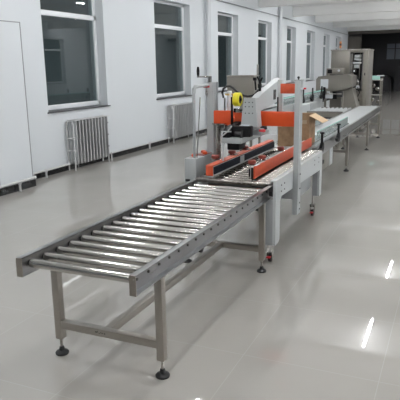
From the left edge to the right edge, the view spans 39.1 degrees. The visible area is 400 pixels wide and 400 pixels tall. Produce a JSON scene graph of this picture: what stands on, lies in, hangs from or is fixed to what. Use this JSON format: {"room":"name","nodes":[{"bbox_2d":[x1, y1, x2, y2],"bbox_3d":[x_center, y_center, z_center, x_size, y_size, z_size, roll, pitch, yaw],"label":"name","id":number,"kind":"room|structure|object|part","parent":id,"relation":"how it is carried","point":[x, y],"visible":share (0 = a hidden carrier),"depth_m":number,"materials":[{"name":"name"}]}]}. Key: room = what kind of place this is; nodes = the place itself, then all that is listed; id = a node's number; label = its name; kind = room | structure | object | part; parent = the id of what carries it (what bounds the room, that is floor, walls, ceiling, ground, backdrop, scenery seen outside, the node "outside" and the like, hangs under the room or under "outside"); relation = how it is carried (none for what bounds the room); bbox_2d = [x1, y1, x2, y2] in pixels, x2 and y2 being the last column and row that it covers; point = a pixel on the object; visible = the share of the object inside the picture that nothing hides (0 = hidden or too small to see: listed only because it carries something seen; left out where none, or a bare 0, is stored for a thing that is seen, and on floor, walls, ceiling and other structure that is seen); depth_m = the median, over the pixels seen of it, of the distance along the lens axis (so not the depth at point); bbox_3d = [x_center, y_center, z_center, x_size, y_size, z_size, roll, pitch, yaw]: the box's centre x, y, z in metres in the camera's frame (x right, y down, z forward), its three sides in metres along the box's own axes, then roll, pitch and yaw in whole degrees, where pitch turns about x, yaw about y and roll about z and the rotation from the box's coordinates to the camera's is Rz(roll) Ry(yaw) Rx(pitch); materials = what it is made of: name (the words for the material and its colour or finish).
{"room":"factory floor","nodes":[
{"label":"factory floor","id":0,"kind":"room"},
{"bbox_2d":[19,0,361,172],"bbox_3d":[-0.169,-3.700,14.600,0.320,3.950,53.800,5,15,24],"label":"wall","id":1,"kind":"structure","parent":0,"point":[125,29],"depth_m":12.13,"materials":[{"name":"white paint"}]},
{"bbox_2d":[0,0,35,195],"bbox_3d":[-3.155,-1.917,7.270,0.382,3.950,2.188,5,15,24],"label":"wall panel","id":2,"kind":"object","parent":1,"relation":"attached to","point":[16,163],"depth_m":8.04,"materials":[{"name":"white paint"}]},
{"bbox_3d":[-3.114,-0.045,7.708,0.362,0.105,2.188,5,15,24],"label":"skirting","id":3,"kind":"part","parent":2,"relation":"part of","materials":[{"name":"black tile"}]},
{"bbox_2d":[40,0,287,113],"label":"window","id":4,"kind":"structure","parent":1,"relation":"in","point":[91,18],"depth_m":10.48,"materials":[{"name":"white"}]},
{"bbox_3d":[-2.200,-1.639,10.147,0.205,0.018,1.850,5,15,24],"label":"sill","id":5,"kind":"part","parent":4,"relation":"part of","materials":[{"name":"grey stone"}]},
{"bbox_2d":[154,0,191,99],"bbox_3d":[-0.698,-3.517,13.281,0.270,2.182,1.910,5,15,24],"label":"window","id":6,"kind":"structure","parent":1,"relation":"in","point":[181,28],"depth_m":13.85,"materials":[{"name":"white plastic"}]},
{"bbox_3d":[-0.650,-2.462,13.517,0.205,0.018,1.910,5,15,24],"label":"sill","id":7,"kind":"part","parent":6,"relation":"part of","materials":[{"name":"grey stone"}]},
{"bbox_2d":[34,98,327,178],"bbox_3d":[-1.064,-1.240,12.625,0.018,0.100,48.500,5,15,24],"label":"baseboard","id":8,"kind":"structure","parent":1,"relation":"attached to","point":[72,166],"depth_m":11.32,"materials":[{"name":"black tile"}]},
{"bbox_2d":[206,0,210,81],"bbox_3d":[0.256,-3.787,14.933,0.104,3.950,0.274,5,15,24],"label":"riser pipe","id":9,"kind":"object","parent":1,"relation":"attached to","point":[208,2],"visible":0.48,"depth_m":14.74,"materials":[{"name":"grey metal"}]},
{"bbox_2d":[218,13,232,91],"bbox_3d":[0.742,-4.282,16.412,0.270,2.182,1.690,5,15,24],"label":"window","id":10,"kind":"structure","parent":1,"relation":"in","point":[230,34],"depth_m":16.93,"materials":[{"name":"white"}]},
{"bbox_2d":[258,21,266,86],"bbox_3d":[2.151,-5.031,19.477,0.270,2.182,1.580,5,15,24],"label":"window","id":11,"kind":"structure","parent":1,"relation":"in","point":[265,23],"depth_m":20.07,"materials":[{"name":"white"}]},
{"bbox_2d":[278,6,282,78],"bbox_3d":[2.988,-5.238,20.876,0.114,3.950,0.384,5,15,24],"label":"riser pipe","id":12,"kind":"object","parent":1,"relation":"attached to","point":[280,7],"visible":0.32,"depth_m":20.64,"materials":[{"name":"grey metal"}]},
{"bbox_2d":[217,0,347,34],"bbox_3d":[0.855,-5.569,16.040,0.034,0.124,39.000,5,15,24],"label":"conduit","id":13,"kind":"object","parent":1,"relation":"attached to","point":[217,0],"visible":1,"depth_m":19.27,"materials":[{"name":"grey metal"}]},
{"bbox_2d":[286,27,294,83],"bbox_3d":[3.548,-5.773,22.515,0.270,2.182,1.430,5,15,24],"label":"window","id":14,"kind":"structure","parent":1,"relation":"in","point":[290,41],"depth_m":23.04,"materials":[{"name":"white"}]},
{"bbox_2d":[306,31,313,80],"bbox_3d":[4.894,-6.488,25.442,0.270,2.182,1.630,5,15,24],"label":"window","id":15,"kind":"structure","parent":1,"relation":"in","point":[307,79],"depth_m":26.04,"materials":[{"name":"white"}]},
{"bbox_2d":[259,0,378,7],"bbox_3d":[7.244,-6.054,16.197,11.564,0.350,0.300,5,15,24],"label":"ceiling beam","id":16,"kind":"structure","parent":1,"relation":"attached to","point":[262,3],"depth_m":17.93,"materials":[{"name":"paint"}]},
{"bbox_2d":[323,35,326,75],"bbox_3d":[6.260,-7.214,28.413,0.270,2.182,1.530,5,15,24],"label":"window","id":17,"kind":"structure","parent":1,"relation":"in","point":[324,35],"depth_m":29.01,"materials":[{"name":"white"}]},
{"bbox_2d":[293,1,399,16],"bbox_3d":[8.978,-6.975,19.966,11.564,0.350,0.300,5,15,24],"label":"ceiling beam","id":18,"kind":"structure","parent":1,"relation":"attached to","point":[386,6],"depth_m":21.32,"materials":[{"name":"paint"}]},
{"bbox_2d":[315,11,399,22],"bbox_3d":[10.568,-7.820,23.426,11.564,0.350,0.300,5,15,24],"label":"ceiling beam","id":19,"kind":"structure","parent":1,"relation":"attached to","point":[379,15],"depth_m":24.87,"materials":[{"name":"paint"}]},
{"bbox_2d":[333,19,399,27],"bbox_3d":[12.220,-8.698,27.018,11.564,0.350,0.300,5,15,24],"label":"ceiling beam","id":20,"kind":"structure","parent":1,"relation":"attached to","point":[389,21],"depth_m":28.52,"materials":[{"name":"paint"}]},
{"bbox_2d":[347,25,399,31],"bbox_3d":[13.933,-9.607,30.743,11.564,0.350,0.300,5,15,24],"label":"ceiling beam","id":21,"kind":"structure","parent":1,"relation":"attached to","point":[385,27],"depth_m":32.34,"materials":[{"name":"paint"}]},
{"bbox_2d":[0,90,399,399],"bbox_3d":[5.282,-1.273,12.743,12.224,0.100,54.300,5,15,24],"label":"floor","id":22,"kind":"structure","parent":0,"point":[322,321],"depth_m":4.33,"materials":[{"name":"tile"}]},
{"bbox_2d":[0,176,36,191],"bbox_3d":[-2.893,-0.066,7.625,0.052,0.176,2.030,5,15,24],"label":"pipe","id":23,"kind":"object","parent":22,"relation":"on","point":[19,182],"visible":1,"depth_m":8.19,"materials":[{"name":"silver metal"}]},
{"bbox_2d":[34,163,70,177],"bbox_3d":[-2.504,-0.447,9.270,0.050,0.147,1.230,5,15,24],"label":"pipe","id":24,"kind":"object","parent":22,"relation":"on","point":[56,167],"visible":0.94,"depth_m":9.26,"materials":[{"name":"silver metal"}]},
{"bbox_2d":[66,115,112,170],"bbox_3d":[-1.986,-1.064,10.280,0.173,0.868,1.222,5,15,24],"label":"radiator","id":25,"kind":"object","parent":22,"relation":"on","point":[88,136],"visible":1,"depth_m":10.10,"materials":[{"name":"silver metal"}]},
{"bbox_3d":[-2.001,-1.476,10.157,0.167,0.010,1.080,5,15,24],"label":"rail","id":26,"kind":"part","parent":25,"relation":"part of","materials":[{"name":"silver metal"}]},
{"bbox_2d":[110,137,169,153],"bbox_3d":[-1.224,-1.128,12.055,0.050,0.150,2.530,5,15,24],"label":"pipe","id":27,"kind":"object","parent":22,"relation":"on","point":[149,143],"visible":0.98,"depth_m":12.07,"materials":[{"name":"silver metal"}]},
{"bbox_2d":[16,180,272,379],"bbox_3d":[-0.189,0.447,4.078,0.793,0.720,2.339,5,15,24],"label":"conveyor","id":28,"kind":"object","parent":22,"relation":"on","point":[138,245],"visible":1,"depth_m":3.50,"materials":[{"name":"metal"}]},
{"bbox_3d":[-0.999,0.374,3.121,0.039,0.110,0.006,5,15,24],"label":"plate","id":29,"kind":"part","parent":28,"relation":"part of","materials":[{"name":"metal"}]},
{"bbox_3d":[-0.867,0.609,3.448,0.048,0.507,0.048,5,15,24],"label":"leg","id":30,"kind":"part","parent":28,"relation":"part of","materials":[{"name":"silver metal"}]},
{"bbox_3d":[-0.523,0.120,4.157,0.039,0.108,2.330,5,15,24],"label":"rail","id":31,"kind":"part","parent":28,"relation":"part of","materials":[{"name":"metal"}]},
{"bbox_3d":[-0.337,0.431,2.830,0.039,0.110,0.006,5,15,24],"label":"plate","id":32,"kind":"part","parent":28,"relation":"part of","materials":[{"name":"metal"}]},
{"bbox_3d":[-0.220,0.665,3.164,0.048,0.507,0.048,5,15,24],"label":"leg","id":33,"kind":"part","parent":28,"relation":"part of","materials":[{"name":"silver metal"}]},
{"bbox_3d":[0.139,0.177,3.866,0.039,0.108,2.330,5,15,24],"label":"rail","id":34,"kind":"part","parent":28,"relation":"part of","materials":[{"name":"metal"}]},
{"bbox_3d":[0.526,0.269,4.787,0.048,0.507,0.048,5,15,24],"label":"leg","id":35,"kind":"part","parent":28,"relation":"part of","materials":[{"name":"silver metal"}]},
{"bbox_2d":[167,102,192,142],"bbox_3d":[-0.428,-1.892,13.668,0.173,0.868,1.262,5,15,24],"label":"radiator","id":36,"kind":"object","parent":22,"relation":"on","point":[180,119],"visible":0.87,"depth_m":13.40,"materials":[{"name":"silver metal"}]},
{"bbox_3d":[-0.443,-2.304,13.545,0.167,0.010,1.120,5,15,24],"label":"rail","id":37,"kind":"part","parent":36,"relation":"part of","materials":[{"name":"silver metal"}]},
{"bbox_2d":[226,64,258,150],"bbox_3d":[0.675,-1.229,8.868,0.445,1.750,0.290,5,15,24],"label":"machine","id":38,"kind":"object","parent":22,"relation":"on","point":[244,84],"visible":0.37,"depth_m":8.62,"materials":[{"name":"grey metal"}]},
{"bbox_2d":[185,67,323,260],"bbox_3d":[0.675,-0.532,5.960,1.115,1.729,2.209,5,15,24],"label":"machine","id":39,"kind":"object","parent":22,"relation":"on","point":[290,170],"visible":0.93,"depth_m":5.36,"materials":[{"name":"grey metal"}]},
{"bbox_3d":[0.124,-0.546,5.737,0.074,1.280,0.090,5,15,24],"label":"post","id":40,"kind":"part","parent":39,"relation":"part of","materials":[{"name":"white metal"}]},
{"bbox_3d":[0.148,-0.413,5.404,0.080,0.038,0.080,5,15,24],"label":"clamp knob","id":41,"kind":"part","parent":39,"relation":"part of","materials":[{"name":"red plastic"}]},
{"bbox_3d":[0.303,-0.845,5.337,0.015,0.260,0.035,5,15,24],"label":"roll arm","id":42,"kind":"part","parent":39,"relation":"part of","materials":[{"name":"black plastic"}]},
{"bbox_3d":[0.323,-0.481,5.678,0.080,0.038,0.080,5,15,24],"label":"clamp knob","id":43,"kind":"part","parent":39,"relation":"part of","materials":[{"name":"red plastic"}]},
{"bbox_2d":[222,128,268,160],"bbox_3d":[0.515,-0.584,5.604,0.300,0.278,0.850,5,15,24],"label":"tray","id":44,"kind":"object","parent":39,"relation":"on","point":[235,138],"depth_m":5.28,"materials":[{"name":"plastic"}]},
{"bbox_3d":[0.459,-0.815,5.264,0.163,0.270,0.010,5,15,24],"label":"plate","id":45,"kind":"part","parent":39,"relation":"part of","materials":[{"name":"white metal"}]},
{"bbox_3d":[0.473,-0.345,5.124,0.076,0.038,0.076,5,15,24],"label":"clamp knob","id":46,"kind":"part","parent":39,"relation":"part of","materials":[{"name":"red plastic"}]},
{"bbox_3d":[0.547,-0.821,5.281,0.030,0.270,0.115,5,15,24],"label":"plate","id":47,"kind":"part","parent":39,"relation":"part of","materials":[{"name":"white metal"}]},
{"bbox_3d":[0.596,-0.410,5.390,0.076,0.038,0.076,5,15,24],"label":"clamp knob","id":48,"kind":"part","parent":39,"relation":"part of","materials":[{"name":"red plastic"}]},
{"bbox_3d":[0.745,-0.284,6.062,0.770,0.040,1.920,5,15,24],"label":"deck plate","id":49,"kind":"part","parent":39,"relation":"part of","materials":[{"name":"grey metal"}]},
{"bbox_3d":[0.612,0.182,4.992,0.103,0.410,0.130,5,15,24],"label":"leg","id":50,"kind":"part","parent":39,"relation":"part of","materials":[{"name":"grey metal"}]},
{"bbox_3d":[0.765,-0.921,5.363,0.045,0.440,0.049,5,15,24],"label":"guide plate","id":51,"kind":"part","parent":39,"relation":"part of","materials":[{"name":"metal"}]},
{"bbox_3d":[0.817,-1.030,5.210,0.146,0.090,0.030,5,15,24],"label":"plate","id":52,"kind":"part","parent":39,"relation":"part of","materials":[{"name":"orange metal"}]},
{"bbox_3d":[1.019,-0.080,5.710,0.025,0.575,1.850,5,15,24],"label":"panel","id":53,"kind":"part","parent":39,"relation":"part of","materials":[{"name":"white metal"}]},
{"bbox_3d":[0.917,-0.481,5.304,0.050,1.255,0.110,5,15,24],"label":"post","id":54,"kind":"part","parent":39,"relation":"part of","materials":[{"name":"white metal"}]},
{"bbox_3d":[1.318,-0.214,6.464,0.055,0.340,0.010,5,15,24],"label":"leg","id":55,"kind":"part","parent":39,"relation":"part of","materials":[{"name":"grey metal"}]},
{"bbox_2d":[250,86,322,146],"bbox_3d":[2.053,-1.769,12.246,0.440,1.200,5.600,5,15,24],"label":"conveyor","id":56,"kind":"object","parent":22,"relation":"on","point":[310,103],"visible":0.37,"depth_m":12.55,"materials":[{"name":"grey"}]},
{"bbox_3d":[2.036,-1.953,12.181,0.016,0.270,5.550,5,15,24],"label":"panel","id":57,"kind":"part","parent":56,"relation":"part of","materials":[{"name":"white metal"}]},
{"bbox_2d":[273,106,381,171],"bbox_3d":[2.640,-1.168,10.269,0.651,0.922,7.396,5,14,23],"label":"conveyor","id":58,"kind":"object","parent":22,"relation":"on","point":[329,133],"visible":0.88,"depth_m":9.30,"materials":[{"name":"metal"}]},
{"bbox_2d":[278,113,327,146],"bbox_3d":[1.251,-0.898,7.130,0.688,0.392,0.435,5,15,24],"label":"cardboard box","id":59,"kind":"object","parent":58,"relation":"on","point":[285,134],"visible":0.54,"depth_m":6.98,"materials":[{"name":"beige cardboard"}]},
{"bbox_3d":[2.369,-1.400,10.336,0.085,0.150,7.390,5,15,24],"label":"rail","id":60,"kind":"part","parent":58,"relation":"part of","materials":[{"name":"metal"}]},
{"bbox_3d":[1.913,-0.977,8.163,0.024,0.012,2.700,5,15,24],"label":"guide rail","id":61,"kind":"part","parent":58,"relation":"part of","materials":[{"name":"silver metal"}]},
{"bbox_3d":[1.798,-0.611,7.866,0.065,0.230,0.200,5,15,24],"label":"hanging plate","id":62,"kind":"part","parent":58,"relation":"part of","materials":[{"name":"white metal"}]},
{"bbox_3d":[2.825,-1.360,10.137,0.153,0.150,7.390,5,15,24],"label":"rail","id":63,"kind":"part","parent":58,"relation":"part of","materials":[{"name":"metal"}]},
{"bbox_3d":[2.424,-0.816,9.298,0.044,0.510,0.044,5,15,24],"label":"leg","id":64,"kind":"part","parent":58,"relation":"part of","materials":[{"name":"silver metal"}]},
{"bbox_3d":[3.429,-1.367,11.554,0.044,0.510,0.044,5,15,24],"label":"leg","id":65,"kind":"part","parent":58,"relation":"part of","materials":[{"name":"silver metal"}]},
{"bbox_3d":[4.254,-1.822,13.420,0.044,0.510,0.044,5,15,24],"label":"leg","id":66,"kind":"part","parent":58,"relation":"part of","materials":[{"name":"silver metal"}]},
{"bbox_2d":[307,107,351,146],"bbox_3d":[2.913,-1.656,12.668,0.750,0.759,1.280,5,15,24],"label":"conveyor","id":67,"kind":"object","parent":22,"relation":"on","point":[325,112],"visible":0.61,"depth_m":12.13,"materials":[{"name":"silver metal"}]},
{"bbox_3d":[2.655,-1.831,12.044,0.750,0.115,0.040,5,15,24],"label":"rail","id":68,"kind":"part","parent":67,"relation":"part of","materials":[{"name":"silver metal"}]},
{"bbox_2d":[316,41,373,129],"bbox_3d":[3.939,-3.109,15.325,1.205,2.330,1.860,5,15,24],"label":"machine","id":69,"kind":"object","parent":22,"relation":"on","point":[348,80],"visible":0.85,"depth_m":15.01,"materials":[{"name":"grey metal"}]},
{"bbox_3d":[3.376,-2.756,14.892,0.260,0.140,0.080,5,15,24],"label":"cross panel","id":70,"kind":"part","parent":69,"relation":"part of","materials":[{"name":"white"}]},
{"bbox_2d":[316,68,356,98],"bbox_3d":[3.597,-3.087,14.906,0.920,0.770,0.830,5,15,24],"label":"hood","id":71,"kind":"object","parent":69,"relation":"attached to","point":[339,81],"depth_m":14.69,"materials":[{"name":"metal"}]},
{"bbox_3d":[3.776,-3.668,15.155,0.485,0.600,0.012,5,15,24],"label":"door panel","id":72,"kind":"part","parent":69,"relation":"part of","materials":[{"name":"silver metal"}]},
{"bbox_3d":[4.200,-3.127,15.662,0.970,2.000,1.000,5,15,24],"label":"cabinet frame","id":73,"kind":"part","parent":69,"relation":"part of","materials":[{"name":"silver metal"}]},
{"bbox_2d":[370,75,383,119],"bbox_3d":[5.462,-3.148,17.422,0.420,1.390,0.480,5,15,24],"label":"stand","id":74,"kind":"object","parent":22,"relation":"on","point":[374,78],"visible":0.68,"depth_m":17.21,"materials":[{"name":"silver metal"}]},
{"bbox_3d":[5.489,-3.057,17.229,0.036,1.300,0.036,5,15,24],"label":"post","id":75,"kind":"part","parent":74,"relation":"part of","materials":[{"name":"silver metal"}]},
{"bbox_3d":[5.653,-3.143,17.584,0.036,1.300,0.036,5,15,24],"label":"post","id":76,"kind":"part","parent":74,"relation":"part of","materials":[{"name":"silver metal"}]},
{"bbox_2d":[378,75,391,90],"bbox_3d":[12.198,-7.723,37.131,0.850,1.000,0.800,5,15,24],"label":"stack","id":77,"kind":"object","parent":22,"relation":"on","point":[387,81],"visible":0.75,"depth_m":36.76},
{"bbox_2d":[393,67,399,90],"bbox_3d":[13.153,-7.883,36.653,0.950,1.500,0.800,5,15,24],"label":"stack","id":78,"kind":"object","parent":22,"relation":"on","point":[397,72],"visible":1,"depth_m":36.44,"materials":[{"name":"black"}]},
{"bbox_2d":[292,0,399,6],"bbox_3d":[5.215,-5.224,11.809,12.224,0.120,54.300,5,15,24],"label":"ceiling","id":79,"kind":"structure","parent":0,"point":[379,0],"depth_m":21.12,"materials":[{"name":"paint"}]},
{"bbox_2d":[348,36,361,48],"bbox_3d":[9.050,-8.067,33.816,1.070,3.300,0.300,5,15,24],"label":"wall","id":80,"kind":"structure","parent":0,"point":[353,42],"depth_m":33.32,"materials":[{"name":"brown paint"}]},
{"bbox_2d":[361,29,399,89],"bbox_3d":[16.257,-9.075,36.147,11.564,3.950,0.150,5,15,24],"label":"wall","id":81,"kind":"structure","parent":0,"point":[381,66],"depth_m":37.80,"materials":[{"name":"black paint"}]},
{"bbox_2d":[386,43,399,59],"bbox_3d":[13.230,-9.840,37.318,1.750,1.100,0.050,5,15,24],"label":"window","id":82,"kind":"structure","parent":81,"relation":"in","point":[392,49],"depth_m":37.49,"materials":[{"name":"grey glass"}]},
{"bbox_3d":[10.671,-2.761,9.845,0.300,3.950,53.800,5,15,24],"label":"wall","id":83,"kind":"structure","parent":0,"visible":0},
{"bbox_2d":[348,30,399,34],"bbox_3d":[14.101,-9.446,31.157,11.564,0.160,0.400,5,15,24],"label":"trim","id":84,"kind":"structure","parent":83,"relation":"attached to","point":[375,31],"depth_m":32.77,"materials":[{"name":"brown paint"}]}
]}

